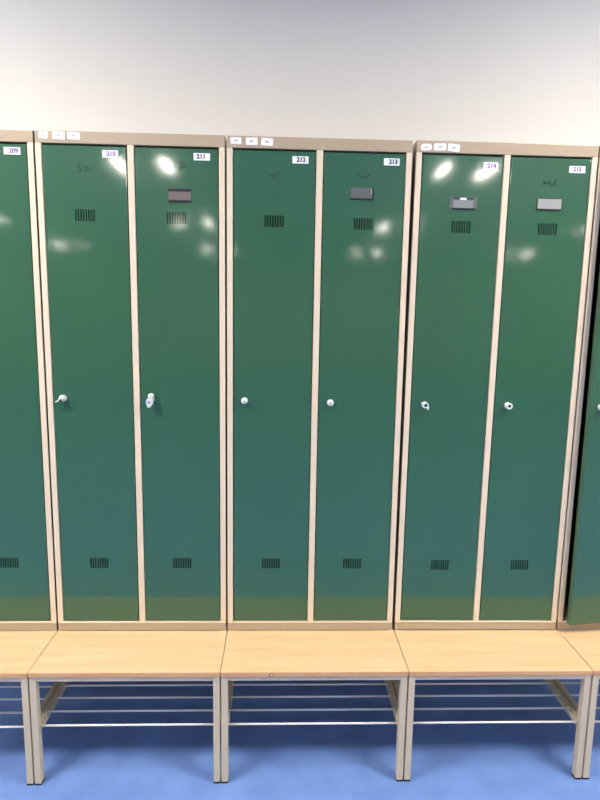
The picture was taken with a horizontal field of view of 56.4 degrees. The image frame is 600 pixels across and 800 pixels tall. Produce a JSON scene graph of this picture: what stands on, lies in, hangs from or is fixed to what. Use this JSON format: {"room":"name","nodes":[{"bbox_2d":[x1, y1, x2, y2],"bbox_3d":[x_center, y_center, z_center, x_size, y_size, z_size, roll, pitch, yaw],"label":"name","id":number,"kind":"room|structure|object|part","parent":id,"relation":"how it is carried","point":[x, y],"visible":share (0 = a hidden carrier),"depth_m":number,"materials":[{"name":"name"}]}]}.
{"room":"changing room","nodes":[
{"label":"changing room","id":0,"kind":"room"},
{"bbox_2d":[0,0,599,630],"bbox_3d":[0.141,-0.391,2.411,13.200,3.100,0.100,1,8,-2],"label":"wall","id":1,"kind":"structure","parent":0,"point":[498,71],"depth_m":2.22,"materials":[{"name":"white paint"}]},
{"bbox_2d":[0,679,599,799],"bbox_3d":[0.326,2.173,-4.090,13.400,0.100,13.710,1,8,-2],"label":"floor","id":2,"kind":"structure","parent":0,"point":[484,761],"depth_m":1.99,"materials":[{"name":"blue plastic"}]},
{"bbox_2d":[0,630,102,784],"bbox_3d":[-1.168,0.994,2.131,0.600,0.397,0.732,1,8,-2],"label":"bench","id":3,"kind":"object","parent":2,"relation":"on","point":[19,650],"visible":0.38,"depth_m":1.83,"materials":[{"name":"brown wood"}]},
{"bbox_3d":[-1.154,0.873,1.762,0.558,0.015,0.025,1,8,-2],"label":"rail","id":4,"kind":"part","parent":3,"relation":"part of","materials":[{"name":"grey metal"}]},
{"bbox_3d":[-1.159,1.037,1.855,0.566,0.007,0.006,1,8,-2],"label":"rack rod","id":5,"kind":"part","parent":3,"relation":"part of","materials":[{"name":"silver metal"}]},
{"bbox_3d":[-1.157,1.046,1.790,0.566,0.007,0.006,1,8,-2],"label":"rack rod","id":6,"kind":"part","parent":3,"relation":"part of","materials":[{"name":"silver metal"}]},
{"bbox_3d":[-1.161,1.027,1.920,0.566,0.007,0.006,1,8,-2],"label":"rack rod","id":7,"kind":"part","parent":3,"relation":"part of","materials":[{"name":"silver metal"}]},
{"bbox_3d":[-1.163,1.018,1.985,0.566,0.007,0.006,1,8,-2],"label":"rack rod","id":8,"kind":"part","parent":3,"relation":"part of","materials":[{"name":"silver metal"}]},
{"bbox_3d":[-0.870,1.054,1.795,0.021,0.374,0.025,1,8,-2],"label":"leg","id":9,"kind":"part","parent":3,"relation":"part of","materials":[{"name":"beige paint"}]},
{"bbox_2d":[0,129,57,630],"bbox_3d":[-1.153,-0.050,2.095,0.593,1.680,0.518,1,8,-2],"label":"locker","id":10,"kind":"object","parent":3,"relation":"on","point":[28,589],"visible":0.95,"depth_m":1.88,"materials":[{"name":"green metal"}]},
{"bbox_3d":[-1.160,0.797,1.988,0.593,0.034,0.025,1,8,-2],"label":"rail","id":11,"kind":"part","parent":10,"relation":"part of","materials":[{"name":"beige metal"}]},
{"bbox_2d":[28,622,227,784],"bbox_3d":[-0.567,1.001,2.151,0.600,0.397,0.732,1,8,-2],"label":"bench","id":12,"kind":"object","parent":2,"relation":"on","point":[94,655],"visible":0.67,"depth_m":1.83,"materials":[{"name":"brown wood"}]},
{"bbox_3d":[-0.844,1.055,1.796,0.021,0.374,0.025,1,8,-2],"label":"leg","id":13,"kind":"part","parent":12,"relation":"part of","materials":[{"name":"beige paint"}]},
{"bbox_3d":[-0.554,0.880,1.782,0.558,0.015,0.025,1,8,-2],"label":"rail","id":14,"kind":"part","parent":12,"relation":"part of","materials":[{"name":"grey metal"}]},
{"bbox_3d":[-0.557,1.050,1.809,0.566,0.007,0.006,1,8,-2],"label":"rack rod","id":15,"kind":"part","parent":12,"relation":"part of","materials":[{"name":"silver metal"}]},
{"bbox_3d":[-0.559,1.040,1.874,0.566,0.007,0.006,1,8,-2],"label":"rack rod","id":16,"kind":"part","parent":12,"relation":"part of","materials":[{"name":"silver metal"}]},
{"bbox_2d":[34,130,227,629],"bbox_3d":[-0.555,-0.043,2.112,0.593,1.680,0.524,1,8,-2],"label":"locker","id":17,"kind":"object","parent":12,"relation":"on","point":[133,226],"visible":1,"depth_m":1.87,"materials":[{"name":"green metal"}]},
{"bbox_3d":[-0.692,-0.009,1.884,0.261,1.600,0.018,1,8,-2],"label":"door","id":18,"kind":"part","parent":17,"relation":"part of","materials":[{"name":"green paint"}]},
{"bbox_3d":[-0.562,0.804,2.008,0.593,0.034,0.025,1,8,-2],"label":"rail","id":19,"kind":"part","parent":17,"relation":"part of","materials":[{"name":"beige metal"}]},
{"bbox_3d":[-0.404,-0.005,1.893,0.261,1.600,0.018,1,8,-2],"label":"door","id":20,"kind":"part","parent":17,"relation":"part of","materials":[{"name":"green paint"}]},
{"bbox_3d":[-0.561,1.030,1.939,0.566,0.007,0.006,1,8,-2],"label":"rack rod","id":21,"kind":"part","parent":12,"relation":"part of","materials":[{"name":"silver metal"}]},
{"bbox_3d":[-0.563,1.021,2.005,0.566,0.007,0.006,1,8,-2],"label":"rack rod","id":22,"kind":"part","parent":12,"relation":"part of","materials":[{"name":"silver metal"}]},
{"bbox_3d":[-0.269,1.062,1.815,0.021,0.374,0.025,1,8,-2],"label":"leg","id":23,"kind":"part","parent":12,"relation":"part of","materials":[{"name":"beige paint"}]},
{"bbox_2d":[221,628,407,782],"bbox_3d":[0.033,1.008,2.171,0.600,0.397,0.732,1,8,-2],"label":"bench","id":24,"kind":"object","parent":2,"relation":"on","point":[366,654],"visible":0.8,"depth_m":1.85,"materials":[{"name":"brown wood"}]},
{"bbox_3d":[-0.243,1.062,1.816,0.021,0.374,0.025,1,8,-2],"label":"leg","id":25,"kind":"part","parent":24,"relation":"part of","materials":[{"name":"beige paint"}]},
{"bbox_3d":[0.038,1.028,2.025,0.566,0.007,0.006,1,8,-2],"label":"rack rod","id":26,"kind":"part","parent":24,"relation":"part of","materials":[{"name":"silver metal"}]},
{"bbox_3d":[0.040,1.038,1.959,0.566,0.007,0.006,1,8,-2],"label":"rack rod","id":27,"kind":"part","parent":24,"relation":"part of","materials":[{"name":"silver metal"}]},
{"bbox_3d":[0.042,1.047,1.894,0.566,0.007,0.006,1,8,-2],"label":"rack rod","id":28,"kind":"part","parent":24,"relation":"part of","materials":[{"name":"silver metal"}]},
{"bbox_3d":[0.044,1.057,1.829,0.566,0.007,0.006,1,8,-2],"label":"rack rod","id":29,"kind":"part","parent":24,"relation":"part of","materials":[{"name":"silver metal"}]},
{"bbox_3d":[0.047,0.887,1.802,0.558,0.015,0.025,1,8,-2],"label":"rail","id":30,"kind":"part","parent":24,"relation":"part of","materials":[{"name":"grey metal"}]},
{"bbox_2d":[227,135,412,629],"bbox_3d":[0.043,-0.036,2.135,0.593,1.680,0.518,1,8,-2],"label":"locker","id":31,"kind":"object","parent":24,"relation":"on","point":[318,228],"visible":1,"depth_m":1.89,"materials":[{"name":"green metal"}]},
{"bbox_3d":[-0.094,-0.002,1.904,0.261,1.600,0.018,1,8,-2],"label":"door","id":32,"kind":"part","parent":31,"relation":"part of","materials":[{"name":"green paint"}]},
{"bbox_3d":[0.037,0.811,2.028,0.593,0.034,0.025,1,8,-2],"label":"rail","id":33,"kind":"part","parent":31,"relation":"part of","materials":[{"name":"beige metal"}]},
{"bbox_3d":[0.194,0.002,1.913,0.261,1.600,0.018,1,8,-2],"label":"door","id":34,"kind":"part","parent":31,"relation":"part of","materials":[{"name":"green paint"}]},
{"bbox_3d":[0.332,1.069,1.835,0.021,0.374,0.025,1,8,-2],"label":"leg","id":35,"kind":"part","parent":24,"relation":"part of","materials":[{"name":"beige paint"}]},
{"bbox_2d":[391,624,592,780],"bbox_3d":[0.634,1.016,2.191,0.600,0.397,0.732,1,8,-2],"label":"bench","id":36,"kind":"object","parent":2,"relation":"on","point":[546,655],"visible":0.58,"depth_m":1.87,"materials":[{"name":"brown wood"}]},
{"bbox_3d":[0.357,1.069,1.836,0.021,0.374,0.025,1,8,-2],"label":"leg","id":37,"kind":"part","parent":36,"relation":"part of","materials":[{"name":"beige paint"}]},
{"bbox_3d":[0.638,1.035,2.045,0.566,0.007,0.006,1,8,-2],"label":"rack rod","id":38,"kind":"part","parent":36,"relation":"part of","materials":[{"name":"silver metal"}]},
{"bbox_3d":[0.641,1.045,1.979,0.566,0.007,0.006,1,8,-2],"label":"rack rod","id":39,"kind":"part","parent":36,"relation":"part of","materials":[{"name":"silver metal"}]},
{"bbox_3d":[0.643,1.054,1.914,0.566,0.007,0.006,1,8,-2],"label":"rack rod","id":40,"kind":"part","parent":36,"relation":"part of","materials":[{"name":"silver metal"}]},
{"bbox_2d":[392,140,598,629],"bbox_3d":[0.647,-0.029,2.154,0.593,1.680,0.519,1,8,-2],"label":"locker","id":41,"kind":"object","parent":36,"relation":"on","point":[500,233],"visible":1,"depth_m":1.91,"materials":[{"name":"green metal"}]},
{"bbox_3d":[0.510,0.005,1.924,0.261,1.600,0.018,1,8,-2],"label":"door","id":42,"kind":"part","parent":41,"relation":"part of","materials":[{"name":"green paint"}]},
{"bbox_3d":[0.639,0.818,2.048,0.593,0.034,0.025,1,8,-2],"label":"rail","id":43,"kind":"part","parent":41,"relation":"part of","materials":[{"name":"beige metal"}]},
{"bbox_3d":[0.798,0.009,1.933,0.261,1.600,0.018,1,8,-2],"label":"door","id":44,"kind":"part","parent":41,"relation":"part of","materials":[{"name":"green paint"}]},
{"bbox_3d":[0.645,1.064,1.849,0.566,0.007,0.006,1,8,-2],"label":"rack rod","id":45,"kind":"part","parent":36,"relation":"part of","materials":[{"name":"silver metal"}]},
{"bbox_3d":[0.648,0.894,1.822,0.558,0.015,0.025,1,8,-2],"label":"rail","id":46,"kind":"part","parent":36,"relation":"part of","materials":[{"name":"grey metal"}]},
{"bbox_3d":[0.932,1.076,1.855,0.021,0.374,0.025,1,8,-2],"label":"leg","id":47,"kind":"part","parent":36,"relation":"part of","materials":[{"name":"beige paint"}]},
{"bbox_2d":[552,629,599,778],"bbox_3d":[1.235,1.023,2.211,0.600,0.397,0.732,1,8,-2],"label":"bench","id":48,"kind":"object","parent":2,"relation":"on","point":[586,643],"visible":0.38,"depth_m":1.90,"materials":[{"name":"brown wood"}]},
{"bbox_2d":[556,146,599,628],"bbox_3d":[1.245,-0.020,2.158,0.593,1.680,0.552,1,8,-2],"label":"locker","id":49,"kind":"object","parent":48,"relation":"on","point":[578,607],"visible":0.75,"depth_m":1.97,"materials":[{"name":"green metal"}]},
{"bbox_3d":[1.236,0.825,2.068,0.593,0.034,0.025,1,8,-2],"label":"rail","id":50,"kind":"part","parent":49,"relation":"part of","materials":[{"name":"metal"}]},
{"bbox_3d":[1.109,0.015,1.924,0.261,1.600,0.018,0,8,-10],"label":"door","id":51,"kind":"part","parent":49,"relation":"part of","materials":[{"name":"green paint"}]},
{"bbox_3d":[1.240,1.042,2.065,0.566,0.007,0.006,1,8,-2],"label":"rack rod","id":52,"kind":"part","parent":48,"relation":"part of","materials":[{"name":"silver metal"}]},
{"bbox_3d":[0.958,1.076,1.856,0.021,0.374,0.025,1,8,-2],"label":"leg","id":53,"kind":"part","parent":48,"relation":"part of","materials":[{"name":"beige paint"}]}
]}

